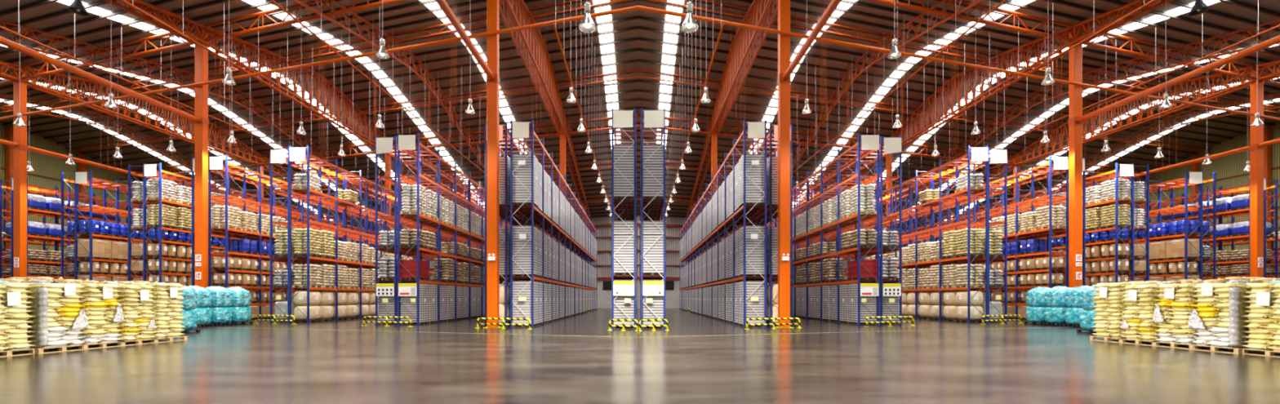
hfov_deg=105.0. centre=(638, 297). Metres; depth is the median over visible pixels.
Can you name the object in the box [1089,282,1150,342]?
pallet
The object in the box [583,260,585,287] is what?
pallet
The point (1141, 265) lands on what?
pallet
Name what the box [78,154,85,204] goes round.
wall column
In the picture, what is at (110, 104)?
lamp
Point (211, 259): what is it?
pallet
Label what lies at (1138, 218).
pallet
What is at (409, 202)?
pallet
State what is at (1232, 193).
rack
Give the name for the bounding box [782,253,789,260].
emergency light
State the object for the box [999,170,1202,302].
rack
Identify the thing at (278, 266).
pallet
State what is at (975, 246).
pallet
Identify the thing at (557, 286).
pallet
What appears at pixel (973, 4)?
rafter
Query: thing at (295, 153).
plate
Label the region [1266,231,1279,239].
pallet
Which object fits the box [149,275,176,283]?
pallet
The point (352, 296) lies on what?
pallet
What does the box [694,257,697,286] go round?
pallet
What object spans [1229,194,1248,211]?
pallet
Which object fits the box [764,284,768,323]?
pallet
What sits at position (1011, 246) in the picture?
pallet
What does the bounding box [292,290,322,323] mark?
pallet
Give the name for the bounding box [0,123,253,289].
wall
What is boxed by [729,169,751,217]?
pallet
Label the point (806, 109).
lamp
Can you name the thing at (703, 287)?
pallet
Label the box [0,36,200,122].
pipe
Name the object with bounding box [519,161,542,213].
pallet
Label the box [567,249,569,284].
pallet
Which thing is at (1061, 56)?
wires
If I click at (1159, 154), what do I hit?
lamp
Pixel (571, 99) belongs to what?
lamp
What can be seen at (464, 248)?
pallet
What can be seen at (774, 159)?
pallet
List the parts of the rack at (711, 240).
upright frame, upright frame, upright frame, upright frame, upright frame, upright frame, upright frame, upright frame, upright frame, upright frame, upright frame, upright frame, upright frame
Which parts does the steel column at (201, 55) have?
collar plate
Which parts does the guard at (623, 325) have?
rail, leg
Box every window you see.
[0,44,364,210]
[0,78,332,220]
[0,98,225,189]
[57,0,394,179]
[242,0,484,207]
[419,0,526,153]
[592,0,620,144]
[603,280,611,289]
[656,0,684,146]
[665,280,674,289]
[750,0,857,153]
[792,0,1034,207]
[871,0,1219,184]
[897,44,1278,220]
[944,77,1279,220]
[1052,98,1279,189]
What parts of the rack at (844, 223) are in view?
upright frame, upright frame, upright frame, upright frame, upright frame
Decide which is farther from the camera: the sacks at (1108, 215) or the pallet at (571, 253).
the pallet at (571, 253)
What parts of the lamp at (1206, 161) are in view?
suspension rod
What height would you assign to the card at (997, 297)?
0.260 m
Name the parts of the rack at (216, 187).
upright frame, upright frame, upright frame, upright frame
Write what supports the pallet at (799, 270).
on the rack at (844, 223)
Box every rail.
[552,0,614,221]
[662,0,724,219]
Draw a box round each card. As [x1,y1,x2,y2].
[275,295,281,299]
[382,298,387,302]
[518,160,525,164]
[519,233,526,239]
[519,297,526,301]
[624,298,631,302]
[646,298,652,302]
[751,160,759,164]
[751,233,757,239]
[751,297,758,301]
[888,298,894,302]
[995,295,1000,299]
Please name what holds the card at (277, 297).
attached to the rack at (302, 163)
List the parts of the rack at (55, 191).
upright frame, upright frame, upright frame, upright frame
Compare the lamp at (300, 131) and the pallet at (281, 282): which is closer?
the lamp at (300, 131)
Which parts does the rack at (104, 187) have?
upright frame, upright frame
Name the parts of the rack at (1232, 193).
upright frame, upright frame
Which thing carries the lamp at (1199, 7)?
hanging from the ceiling
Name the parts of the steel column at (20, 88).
collar plate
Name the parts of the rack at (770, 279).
upright frame, upright frame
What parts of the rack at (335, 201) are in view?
upright frame, upright frame, upright frame, upright frame, upright frame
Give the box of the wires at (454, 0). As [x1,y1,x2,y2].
[450,0,454,135]
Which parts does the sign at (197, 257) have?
panel, panel, panel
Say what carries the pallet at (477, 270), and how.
on the rack at (433, 223)
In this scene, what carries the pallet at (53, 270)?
on the rack at (55, 191)
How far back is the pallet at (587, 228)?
50.04 m
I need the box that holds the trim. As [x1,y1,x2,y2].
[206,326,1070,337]
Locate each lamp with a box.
[13,112,26,127]
[26,161,34,171]
[65,154,75,164]
[66,0,88,16]
[103,93,118,109]
[112,146,123,158]
[166,36,176,151]
[222,0,235,85]
[226,130,236,143]
[296,121,306,134]
[337,30,346,155]
[374,114,384,128]
[375,0,389,59]
[458,65,464,179]
[465,98,475,114]
[566,86,576,103]
[577,118,585,132]
[578,0,595,33]
[585,142,592,153]
[591,160,597,169]
[595,173,601,182]
[600,185,605,193]
[671,185,676,193]
[675,171,680,182]
[679,160,685,169]
[680,0,698,33]
[684,142,692,153]
[691,118,699,132]
[700,82,711,103]
[795,93,799,190]
[801,0,811,114]
[871,73,875,184]
[887,0,901,59]
[892,0,902,128]
[931,144,939,155]
[970,121,981,134]
[1040,36,1050,143]
[1040,66,1055,85]
[1101,140,1111,151]
[1154,146,1164,158]
[1159,93,1173,109]
[1187,0,1209,16]
[1201,71,1212,164]
[1242,80,1249,171]
[1250,11,1264,127]
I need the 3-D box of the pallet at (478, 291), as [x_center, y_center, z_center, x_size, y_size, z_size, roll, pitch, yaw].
[-12.268,0.332,36.155,1.112,2.236,1.160,0,0,0]
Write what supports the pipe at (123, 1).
hanging from the ceiling
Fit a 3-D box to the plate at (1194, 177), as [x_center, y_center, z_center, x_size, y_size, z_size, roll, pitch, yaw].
[38.241,-8.240,33.730,0.822,0.780,0.033,0,0,3]
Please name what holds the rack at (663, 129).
on the floor
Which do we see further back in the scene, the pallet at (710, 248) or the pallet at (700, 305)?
the pallet at (700, 305)
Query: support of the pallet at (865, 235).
on the rack at (844, 223)
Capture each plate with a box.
[75,172,87,183]
[144,164,156,176]
[192,158,194,171]
[209,156,222,169]
[270,149,285,163]
[289,147,305,161]
[376,137,392,154]
[398,134,415,150]
[499,124,502,140]
[512,122,528,137]
[613,110,632,127]
[644,110,664,127]
[747,122,764,137]
[773,124,791,141]
[861,134,879,150]
[884,137,901,154]
[971,147,987,161]
[990,149,1007,163]
[1053,156,1067,169]
[1082,158,1084,171]
[1120,164,1133,176]
[1189,172,1202,183]
[1263,179,1266,190]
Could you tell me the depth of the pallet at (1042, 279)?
30.46 m
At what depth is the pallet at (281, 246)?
29.02 m
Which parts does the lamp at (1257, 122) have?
suspension rod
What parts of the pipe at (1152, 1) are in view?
hanger rod, hanger rod, hanger rod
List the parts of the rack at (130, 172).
upright frame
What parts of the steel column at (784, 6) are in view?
collar plate, plate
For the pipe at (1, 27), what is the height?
6.236 m
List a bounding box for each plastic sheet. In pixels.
[0,280,12,283]
[28,280,50,283]
[103,281,122,284]
[1155,282,1173,284]
[1225,280,1248,283]
[1264,280,1279,283]
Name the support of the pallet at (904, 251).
on the rack at (942, 201)
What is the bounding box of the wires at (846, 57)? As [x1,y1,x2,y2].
[846,57,848,160]
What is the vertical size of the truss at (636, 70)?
0.624 m
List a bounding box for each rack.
[0,179,137,279]
[1,191,120,278]
[10,177,149,281]
[61,172,186,279]
[74,170,287,302]
[128,164,326,302]
[142,162,351,298]
[191,156,394,302]
[208,155,397,319]
[270,147,474,322]
[288,146,459,323]
[374,135,509,324]
[397,133,544,324]
[484,123,580,326]
[510,120,597,327]
[611,108,636,328]
[640,108,665,328]
[680,120,766,327]
[696,123,792,326]
[735,133,879,324]
[767,135,902,324]
[803,147,1007,322]
[804,146,988,323]
[871,155,1068,319]
[882,156,1085,302]
[926,162,1133,292]
[950,164,1149,302]
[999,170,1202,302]
[1029,172,1216,289]
[1127,177,1266,279]
[1140,179,1277,279]
[1155,191,1279,276]
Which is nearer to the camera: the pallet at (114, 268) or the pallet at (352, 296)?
the pallet at (352, 296)
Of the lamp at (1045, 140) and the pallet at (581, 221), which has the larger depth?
the pallet at (581, 221)
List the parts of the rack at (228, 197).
upright frame, upright frame, upright frame, upright frame, upright frame, upright frame, upright frame, upright frame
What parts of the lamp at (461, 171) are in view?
suspension rod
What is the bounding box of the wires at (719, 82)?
[719,81,719,177]
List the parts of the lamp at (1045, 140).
suspension rod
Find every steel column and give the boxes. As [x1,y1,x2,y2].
[12,66,27,277]
[193,25,208,288]
[257,155,263,197]
[384,152,391,231]
[483,0,502,328]
[560,123,565,244]
[582,201,586,259]
[690,201,694,260]
[711,123,717,243]
[774,0,793,328]
[885,153,892,248]
[1013,155,1020,302]
[1067,25,1083,288]
[1248,64,1264,277]
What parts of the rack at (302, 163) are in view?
upright frame, upright frame, upright frame, upright frame, upright frame, upright frame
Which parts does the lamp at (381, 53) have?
suspension rod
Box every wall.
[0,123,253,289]
[263,215,1013,308]
[1021,122,1279,289]
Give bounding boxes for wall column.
[5,126,13,278]
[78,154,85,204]
[1191,154,1199,204]
[1263,126,1271,275]
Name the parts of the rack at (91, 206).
upright frame, upright frame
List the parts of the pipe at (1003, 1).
hanger rod, hanger rod, hanger rod, hanger rod, hanger rod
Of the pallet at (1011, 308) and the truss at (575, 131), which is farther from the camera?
the truss at (575, 131)
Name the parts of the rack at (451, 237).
upright frame, upright frame, upright frame, upright frame, upright frame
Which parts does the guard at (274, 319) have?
rail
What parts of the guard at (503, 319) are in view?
leg, rail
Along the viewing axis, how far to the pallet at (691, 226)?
48.76 m
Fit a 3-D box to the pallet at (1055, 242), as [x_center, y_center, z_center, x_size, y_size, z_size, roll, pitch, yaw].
[31.503,-4.150,36.484,1.118,0.800,1.160,0,0,1]
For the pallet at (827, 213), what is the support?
on the rack at (844, 223)
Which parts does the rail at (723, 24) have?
hanger rod, hanger rod, hanger rod, hanger rod, hanger rod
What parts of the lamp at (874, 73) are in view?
suspension rod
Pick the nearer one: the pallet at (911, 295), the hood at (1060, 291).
the hood at (1060, 291)
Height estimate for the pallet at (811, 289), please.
2.236 m
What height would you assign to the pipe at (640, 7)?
0.170 m
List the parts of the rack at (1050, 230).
upright frame, upright frame, upright frame, upright frame, upright frame, upright frame, upright frame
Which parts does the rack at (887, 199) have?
upright frame, upright frame, upright frame, upright frame, upright frame, upright frame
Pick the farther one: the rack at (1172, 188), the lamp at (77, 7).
the rack at (1172, 188)
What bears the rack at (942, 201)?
on the floor
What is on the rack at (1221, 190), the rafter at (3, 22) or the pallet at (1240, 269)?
the pallet at (1240, 269)
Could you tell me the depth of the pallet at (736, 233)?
26.13 m
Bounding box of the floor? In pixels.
[0,307,1279,403]
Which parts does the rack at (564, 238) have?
upright frame, upright frame, upright frame, upright frame, upright frame, upright frame, upright frame, upright frame, upright frame, upright frame, upright frame, upright frame, upright frame, upright frame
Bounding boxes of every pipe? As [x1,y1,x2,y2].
[0,5,638,119]
[0,13,397,195]
[0,27,380,203]
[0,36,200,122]
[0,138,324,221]
[120,0,463,197]
[270,0,484,173]
[435,0,494,80]
[638,5,1279,120]
[782,0,841,80]
[792,0,1006,173]
[816,0,1156,195]
[882,0,1279,194]
[896,40,1279,203]
[951,137,1279,221]
[1076,35,1279,122]
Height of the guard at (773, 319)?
0.502 m
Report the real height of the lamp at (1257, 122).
6.196 m
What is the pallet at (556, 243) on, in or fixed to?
on the rack at (564, 238)
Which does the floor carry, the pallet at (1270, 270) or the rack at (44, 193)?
the rack at (44, 193)
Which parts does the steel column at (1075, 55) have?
collar plate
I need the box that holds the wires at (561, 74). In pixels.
[560,74,561,172]
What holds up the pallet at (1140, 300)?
on the floor
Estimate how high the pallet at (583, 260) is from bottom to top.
2.536 m
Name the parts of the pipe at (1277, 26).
hanger rod, hanger rod, hanger rod, hanger rod, hanger rod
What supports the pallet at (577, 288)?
on the floor
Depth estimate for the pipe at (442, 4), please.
19.87 m
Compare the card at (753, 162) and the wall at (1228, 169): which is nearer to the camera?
the card at (753, 162)
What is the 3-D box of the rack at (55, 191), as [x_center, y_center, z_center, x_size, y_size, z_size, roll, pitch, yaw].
[-45.200,-3.650,43.924,1.180,10.200,16.240,0,0,0]
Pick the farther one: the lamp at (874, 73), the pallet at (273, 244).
the lamp at (874, 73)
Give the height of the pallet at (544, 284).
2.286 m
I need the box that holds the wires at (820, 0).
[820,0,821,106]
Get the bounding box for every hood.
[180,285,195,297]
[187,285,212,296]
[205,285,232,295]
[227,286,250,296]
[1026,286,1050,296]
[1044,285,1071,296]
[1066,285,1089,296]
[1080,284,1096,297]
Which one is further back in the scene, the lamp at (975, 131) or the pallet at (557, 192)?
the pallet at (557, 192)
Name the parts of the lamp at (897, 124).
suspension rod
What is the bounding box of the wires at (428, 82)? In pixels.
[427,81,428,177]
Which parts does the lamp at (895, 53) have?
suspension rod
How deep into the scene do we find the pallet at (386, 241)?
26.84 m
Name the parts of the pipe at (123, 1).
hanger rod, hanger rod, hanger rod, hanger rod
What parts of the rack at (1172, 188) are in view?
upright frame, upright frame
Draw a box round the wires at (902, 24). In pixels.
[900,13,903,135]
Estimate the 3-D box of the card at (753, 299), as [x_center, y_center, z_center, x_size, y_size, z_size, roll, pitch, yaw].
[5.700,0.050,24.146,0.360,0.200,0.012,0,0,0]
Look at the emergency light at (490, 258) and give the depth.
23.71 m
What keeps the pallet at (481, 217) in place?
on the rack at (433, 223)
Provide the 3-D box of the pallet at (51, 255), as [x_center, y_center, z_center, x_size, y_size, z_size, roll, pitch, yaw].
[-45.194,-3.216,37.873,1.101,0.932,1.160,0,0,0]
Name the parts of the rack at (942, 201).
upright frame, upright frame, upright frame, upright frame, upright frame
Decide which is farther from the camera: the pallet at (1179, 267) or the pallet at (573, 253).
the pallet at (573, 253)
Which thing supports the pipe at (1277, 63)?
hanging from the ceiling
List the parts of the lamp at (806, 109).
suspension rod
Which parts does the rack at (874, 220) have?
upright frame, upright frame, upright frame, upright frame, upright frame, upright frame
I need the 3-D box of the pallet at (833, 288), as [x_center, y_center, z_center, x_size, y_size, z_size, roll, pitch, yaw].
[12.278,0.332,29.528,1.112,2.236,1.160,0,0,0]
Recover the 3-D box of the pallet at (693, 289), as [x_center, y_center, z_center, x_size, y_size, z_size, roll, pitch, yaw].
[5.753,0.307,46.378,1.112,2.286,1.160,0,0,0]
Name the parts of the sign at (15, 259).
panel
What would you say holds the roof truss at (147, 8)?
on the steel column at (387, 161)
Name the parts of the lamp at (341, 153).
suspension rod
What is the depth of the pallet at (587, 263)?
50.28 m
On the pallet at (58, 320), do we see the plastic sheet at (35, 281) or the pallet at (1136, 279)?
the plastic sheet at (35, 281)
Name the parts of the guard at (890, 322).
rail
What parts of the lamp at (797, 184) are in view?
suspension rod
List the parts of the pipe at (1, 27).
hanger rod, hanger rod, hanger rod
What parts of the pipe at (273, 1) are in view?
hanger rod, hanger rod, hanger rod, hanger rod, hanger rod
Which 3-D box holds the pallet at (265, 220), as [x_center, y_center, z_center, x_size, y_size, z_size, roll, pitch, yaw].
[-25.793,-5.005,33.544,1.100,1.410,1.160,0,0,1]
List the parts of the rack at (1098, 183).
upright frame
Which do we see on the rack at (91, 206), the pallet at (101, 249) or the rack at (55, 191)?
the pallet at (101, 249)
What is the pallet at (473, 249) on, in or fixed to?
on the rack at (433, 223)
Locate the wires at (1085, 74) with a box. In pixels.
[1084,74,1085,156]
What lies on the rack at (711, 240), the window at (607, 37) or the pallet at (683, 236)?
the pallet at (683, 236)
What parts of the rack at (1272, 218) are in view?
upright frame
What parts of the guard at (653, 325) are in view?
rail, leg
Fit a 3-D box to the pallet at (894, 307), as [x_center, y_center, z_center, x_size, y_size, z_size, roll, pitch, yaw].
[13.667,0.332,27.285,1.112,2.236,1.160,0,0,0]
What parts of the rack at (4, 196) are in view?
upright frame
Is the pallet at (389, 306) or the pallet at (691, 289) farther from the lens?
the pallet at (691, 289)
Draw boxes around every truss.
[0,0,408,84]
[0,0,632,113]
[0,61,368,228]
[65,69,638,153]
[103,0,441,195]
[118,114,638,180]
[221,159,638,196]
[295,193,638,217]
[499,0,591,218]
[638,69,1212,153]
[638,113,1158,180]
[638,159,1055,197]
[644,0,1279,114]
[686,0,777,218]
[835,0,1173,195]
[868,0,1279,85]
[907,60,1279,228]
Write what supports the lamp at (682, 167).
hanging from the rail at (723, 24)
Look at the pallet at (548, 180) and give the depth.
28.73 m
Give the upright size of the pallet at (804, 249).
0.933 m
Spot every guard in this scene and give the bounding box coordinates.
[255,314,295,324]
[362,315,413,326]
[475,317,532,328]
[608,319,638,330]
[638,319,669,330]
[744,317,801,328]
[863,315,915,326]
[982,314,1022,324]
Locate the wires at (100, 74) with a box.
[100,74,121,180]
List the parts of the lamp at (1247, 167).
suspension rod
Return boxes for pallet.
[0,277,33,283]
[0,282,35,356]
[0,282,89,354]
[1,231,10,239]
[1,251,9,263]
[1,265,10,275]
[3,222,10,236]
[3,248,10,261]
[8,276,83,283]
[27,193,48,211]
[27,221,47,236]
[27,248,47,261]
[27,262,48,275]
[38,197,66,213]
[42,249,66,262]
[42,265,66,276]
[43,223,66,239]
[48,283,124,349]
[60,226,74,239]
[63,251,80,263]
[63,279,117,284]
[64,200,87,217]
[64,244,89,259]
[65,221,89,235]
[65,262,89,274]
[77,219,110,235]
[77,238,111,259]
[77,262,111,275]
[77,275,111,282]
[81,204,102,219]
[90,284,158,346]
[98,262,128,275]
[100,280,157,340]
[102,207,121,222]
[104,240,128,261]
[108,222,128,238]
[111,275,128,281]
[118,264,147,276]
[124,225,146,239]
[126,282,186,342]
[130,181,151,201]
[130,208,152,228]
[130,260,153,273]
[131,243,159,257]
[132,277,148,281]
[145,244,177,258]
[146,178,177,202]
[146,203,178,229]
[146,227,178,242]
[146,259,178,273]
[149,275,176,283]
[164,260,191,274]
[167,185,191,205]
[171,206,191,231]
[172,245,191,259]
[173,231,191,244]
[176,275,191,286]
[179,285,200,333]
[187,285,213,327]
[197,285,234,326]
[210,191,225,207]
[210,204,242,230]
[210,207,217,227]
[210,249,225,257]
[210,257,225,269]
[210,273,225,285]
[211,236,225,247]
[211,257,243,270]
[211,273,243,285]
[217,286,253,324]
[229,258,259,271]
[229,274,258,286]
[230,239,258,254]
[232,210,258,233]
[240,200,254,213]
[246,275,270,286]
[248,305,259,319]
[250,292,257,302]
[253,260,274,272]
[253,292,275,302]
[253,304,274,319]
[254,213,274,235]
[254,241,270,256]
[262,275,279,287]
[268,215,286,235]
[268,243,279,256]
[268,262,285,271]
[269,292,287,302]
[272,229,303,257]
[272,269,298,288]
[275,301,304,322]
[284,262,297,270]
[291,173,322,192]
[292,227,323,257]
[292,263,323,288]
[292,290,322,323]
[311,263,336,288]
[311,290,335,321]
[317,230,336,259]
[324,291,348,320]
[330,240,348,261]
[330,264,348,288]
[337,189,359,205]
[342,291,359,319]
[343,241,359,262]
[343,267,359,288]
[350,267,370,288]
[355,243,370,263]
[355,291,371,319]
[364,267,379,289]
[365,292,375,318]
[366,246,380,265]
[377,230,404,248]
[377,250,389,262]
[377,257,404,280]
[377,284,404,324]
[386,253,397,258]
[400,183,429,217]
[400,228,427,248]
[400,260,429,280]
[400,283,428,324]
[404,255,412,260]
[412,231,437,251]
[413,189,438,220]
[420,284,437,324]
[422,195,447,223]
[430,284,446,322]
[431,257,455,283]
[440,241,462,257]
[440,284,455,321]
[444,199,454,226]
[444,261,462,283]
[448,285,462,319]
[452,204,462,230]
[453,261,469,284]
[457,211,475,235]
[457,262,475,284]
[457,286,469,319]
[459,243,469,258]
[460,206,469,232]
[463,286,476,318]
[464,213,481,237]
[466,246,475,260]
[466,266,481,284]
[471,287,481,317]
[473,248,481,261]
[476,287,484,316]
[478,265,484,285]
[479,217,484,238]
[479,249,484,262]
[499,156,510,209]
[499,226,510,277]
[499,284,510,326]
[512,154,537,208]
[512,225,537,277]
[512,280,538,327]
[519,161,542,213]
[524,168,546,217]
[533,174,551,219]
[536,181,555,224]
[537,229,542,278]
[537,281,542,325]
[540,184,559,226]
[543,232,547,279]
[543,282,546,324]
[546,235,551,279]
[546,283,551,323]
[552,199,567,234]
[552,239,555,280]
[552,284,555,321]
[555,240,558,281]
[555,284,559,320]
[560,190,562,230]
[560,244,562,282]
[560,285,562,319]
[561,245,564,283]
[561,285,564,319]
[562,194,565,232]
[562,286,567,317]
[565,248,568,283]
[567,201,570,236]
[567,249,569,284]
[567,286,570,317]
[570,205,573,239]
[570,251,573,284]
[570,287,573,316]
[572,208,574,240]
[572,287,574,315]
[573,253,574,284]
[575,212,576,242]
[575,254,576,284]
[575,288,577,315]
[576,213,578,244]
[576,255,578,285]
[577,288,578,315]
[579,217,581,245]
[579,257,580,285]
[579,288,581,314]
[580,218,582,247]
[580,257,582,286]
[580,288,582,313]
[580,288,585,312]
[582,222,583,248]
[582,259,584,286]
[582,288,583,313]
[583,223,585,250]
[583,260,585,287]
[586,226,586,251]
[586,227,588,252]
[586,262,586,287]
[586,262,587,287]
[586,289,588,306]
[588,229,589,253]
[588,263,590,288]
[588,289,591,311]
[589,231,591,254]
[589,264,591,288]
[591,266,593,288]
[593,290,595,310]
[595,290,596,310]
[613,144,634,202]
[613,221,636,275]
[613,280,634,328]
[614,201,634,208]
[640,177,658,218]
[640,239,640,278]
[643,144,663,202]
[643,201,662,208]
[643,221,663,275]
[643,280,663,328]
[681,238,683,259]
[681,267,683,288]
[682,235,684,257]
[684,235,685,257]
[684,266,685,288]
[687,263,688,288]
[688,227,690,253]
[688,262,689,287]
[688,289,690,311]
[689,226,691,251]
[689,262,691,287]
[691,223,693,249]
[691,260,693,286]
[691,288,694,312]
[693,221,694,248]
[693,259,694,286]
[693,288,694,313]
[694,218,696,248]
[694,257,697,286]
[694,288,696,313]
[696,217,697,246]
[696,257,697,285]
[696,288,697,314]
[697,213,700,244]
[697,255,700,285]
[697,288,700,315]
[699,287,703,315]
[700,211,702,242]
[700,254,702,284]
[702,208,704,240]
[702,253,704,284]
[702,287,704,315]
[703,251,706,284]
[704,205,706,239]
[704,287,706,316]
[706,201,710,236]
[706,249,709,284]
[706,286,709,317]
[709,199,724,235]
[709,248,711,283]
[709,286,714,317]
[711,193,715,232]
[711,245,715,282]
[711,285,715,319]
[714,190,717,229]
[715,244,717,282]
[715,284,717,319]
[717,284,721,320]
[718,185,737,226]
[718,240,722,281]
[721,180,741,224]
[721,239,724,280]
[721,284,724,321]
[724,235,729,279]
[724,283,730,323]
[725,174,743,219]
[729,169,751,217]
[729,233,735,279]
[729,282,733,324]
[733,281,746,325]
[734,161,757,213]
[734,229,739,278]
[738,154,764,208]
[738,225,764,277]
[738,280,764,327]
[764,156,777,209]
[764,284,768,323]
[764,284,777,326]
[766,226,777,277]
[792,217,798,238]
[792,249,797,262]
[792,266,798,284]
[792,287,798,316]
[795,213,813,236]
[795,248,804,261]
[795,265,803,284]
[795,287,805,317]
[800,211,819,235]
[800,262,819,284]
[800,286,813,318]
[801,247,810,260]
[807,262,818,284]
[808,206,817,232]
[808,244,817,258]
[808,286,820,319]
[813,262,832,283]
[814,203,824,230]
[814,240,835,257]
[814,285,827,319]
[822,199,832,226]
[822,257,845,283]
[822,284,837,321]
[830,195,854,223]
[830,284,846,322]
[839,190,863,220]
[839,284,856,324]
[840,230,866,251]
[847,259,877,280]
[848,183,876,217]
[848,227,877,248]
[848,283,876,324]
[865,255,872,260]
[872,256,899,280]
[872,283,899,324]
[873,230,899,248]
[882,253,889,257]
[888,250,899,265]
[897,247,911,265]
[897,267,910,289]
[898,292,911,318]
[906,243,921,263]
[906,267,927,289]
[906,291,924,319]
[917,189,939,204]
[917,241,933,262]
[917,267,933,288]
[917,291,935,319]
[928,240,946,261]
[928,264,946,288]
[928,291,952,320]
[941,230,959,259]
[941,263,965,288]
[942,290,965,321]
[954,227,984,257]
[954,263,985,288]
[954,290,985,323]
[955,173,985,192]
[973,230,1004,257]
[973,301,1002,322]
[977,221,992,231]
[978,269,1004,288]
[980,263,991,270]
[989,292,1008,302]
[991,216,1008,235]
[991,262,1008,271]
[997,243,1008,256]
[998,275,1014,287]
[1002,213,1021,235]
[1002,260,1023,272]
[1002,292,1024,302]
[1002,304,1024,319]
[1004,241,1022,256]
[1007,275,1031,286]
[1017,211,1044,233]
[1017,258,1047,271]
[1017,274,1047,286]
[1017,305,1028,319]
[1018,239,1046,254]
[1018,292,1026,302]
[1022,200,1035,213]
[1023,286,1059,324]
[1033,257,1065,270]
[1033,273,1065,285]
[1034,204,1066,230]
[1042,285,1079,326]
[1052,191,1066,208]
[1052,236,1065,247]
[1052,249,1066,257]
[1052,257,1066,269]
[1052,273,1066,285]
[1058,207,1066,227]
[1062,285,1089,327]
[1076,284,1096,333]
[1085,185,1109,205]
[1085,206,1105,231]
[1085,231,1104,243]
[1085,245,1105,259]
[1085,260,1112,274]
[1085,275,1100,286]
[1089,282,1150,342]
[1098,178,1131,202]
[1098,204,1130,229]
[1098,227,1130,241]
[1098,244,1131,258]
[1098,259,1131,273]
[1100,275,1128,283]
[1118,243,1146,257]
[1118,284,1186,346]
[1124,180,1146,203]
[1124,208,1146,228]
[1124,260,1146,273]
[1124,280,1170,342]
[1128,277,1144,281]
[1133,225,1153,239]
[1149,222,1170,238]
[1149,240,1173,261]
[1149,262,1177,275]
[1149,275,1166,281]
[1151,283,1227,349]
[1155,207,1175,222]
[1165,238,1199,259]
[1165,275,1199,281]
[1166,219,1199,235]
[1166,262,1199,275]
[1167,279,1202,284]
[1173,204,1195,219]
[1178,262,1212,274]
[1186,282,1278,354]
[1187,221,1212,235]
[1189,200,1213,217]
[1192,245,1212,259]
[1192,276,1263,283]
[1196,251,1213,263]
[1202,226,1213,239]
[1209,197,1238,213]
[1209,249,1235,262]
[1209,265,1235,276]
[1210,223,1234,239]
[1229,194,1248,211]
[1229,221,1248,236]
[1229,248,1248,261]
[1229,263,1248,275]
[1241,282,1279,357]
[1249,277,1279,283]
[1266,222,1273,236]
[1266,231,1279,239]
[1266,248,1274,261]
[1266,250,1279,264]
[1266,265,1279,275]
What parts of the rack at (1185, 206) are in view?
upright frame, upright frame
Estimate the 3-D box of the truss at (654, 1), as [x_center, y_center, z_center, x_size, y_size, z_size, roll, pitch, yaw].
[33.745,-17.337,37.955,70.386,0.624,0.120,0,0,-16]
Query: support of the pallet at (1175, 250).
on the rack at (1185, 206)
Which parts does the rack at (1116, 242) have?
upright frame, upright frame, upright frame, upright frame, upright frame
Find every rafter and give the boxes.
[0,19,397,216]
[0,93,293,217]
[292,0,484,169]
[792,0,984,168]
[882,18,1279,216]
[984,93,1279,220]
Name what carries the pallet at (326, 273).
on the rack at (335, 201)
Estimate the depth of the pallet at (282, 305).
28.91 m
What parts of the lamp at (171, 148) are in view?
suspension rod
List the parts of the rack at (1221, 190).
upright frame, upright frame, upright frame, upright frame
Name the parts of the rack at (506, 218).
upright frame, upright frame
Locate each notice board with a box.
[376,283,394,296]
[398,283,416,296]
[613,280,634,295]
[643,280,663,295]
[860,283,878,296]
[883,283,901,296]
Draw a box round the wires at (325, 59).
[324,58,325,168]
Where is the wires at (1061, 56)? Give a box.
[1047,56,1062,168]
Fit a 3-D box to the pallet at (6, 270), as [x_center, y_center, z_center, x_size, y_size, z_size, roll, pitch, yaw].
[-51.722,-2.247,39.785,1.101,0.794,1.160,0,0,-1]
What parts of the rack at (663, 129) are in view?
upright frame, upright frame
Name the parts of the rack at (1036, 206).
upright frame, upright frame, upright frame, upright frame, upright frame, upright frame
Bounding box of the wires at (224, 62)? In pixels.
[224,62,225,163]
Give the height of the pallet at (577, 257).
2.536 m
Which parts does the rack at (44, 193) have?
upright frame, upright frame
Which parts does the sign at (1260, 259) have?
panel, panel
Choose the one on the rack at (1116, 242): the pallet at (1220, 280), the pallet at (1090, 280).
the pallet at (1090, 280)
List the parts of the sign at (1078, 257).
panel, panel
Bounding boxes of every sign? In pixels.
[13,257,18,266]
[195,254,201,279]
[1075,254,1081,279]
[1257,257,1262,266]
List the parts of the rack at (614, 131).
upright frame, upright frame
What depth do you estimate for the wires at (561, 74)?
39.42 m
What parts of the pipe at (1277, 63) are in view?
hanger rod, hanger rod, hanger rod, hanger rod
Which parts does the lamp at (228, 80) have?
suspension rod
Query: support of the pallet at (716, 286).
on the floor
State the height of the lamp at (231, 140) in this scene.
7.394 m
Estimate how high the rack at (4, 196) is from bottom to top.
10.200 m
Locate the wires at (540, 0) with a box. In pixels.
[540,0,546,120]
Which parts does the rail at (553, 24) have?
hanger rod, hanger rod, hanger rod, hanger rod, hanger rod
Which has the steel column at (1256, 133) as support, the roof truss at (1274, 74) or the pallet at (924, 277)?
the roof truss at (1274, 74)
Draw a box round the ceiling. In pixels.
[0,0,1279,228]
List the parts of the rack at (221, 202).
upright frame, upright frame, upright frame, upright frame, upright frame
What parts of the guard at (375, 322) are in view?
rail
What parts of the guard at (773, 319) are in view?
rail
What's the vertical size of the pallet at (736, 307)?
2.286 m
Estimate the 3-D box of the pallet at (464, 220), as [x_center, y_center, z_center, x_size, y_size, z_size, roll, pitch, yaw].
[-12.274,-5.328,33.493,1.095,1.656,1.160,0,0,1]
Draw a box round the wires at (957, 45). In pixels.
[957,44,958,149]
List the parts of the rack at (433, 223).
upright frame, upright frame, upright frame, upright frame, upright frame, upright frame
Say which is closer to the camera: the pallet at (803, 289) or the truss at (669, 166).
the pallet at (803, 289)
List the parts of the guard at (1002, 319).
rail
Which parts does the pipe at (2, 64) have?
hanger rod, hanger rod, hanger rod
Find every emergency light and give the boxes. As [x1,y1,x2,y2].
[488,253,495,260]
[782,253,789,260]
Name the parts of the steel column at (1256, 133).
collar plate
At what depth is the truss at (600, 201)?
62.17 m
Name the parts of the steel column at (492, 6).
plate, collar plate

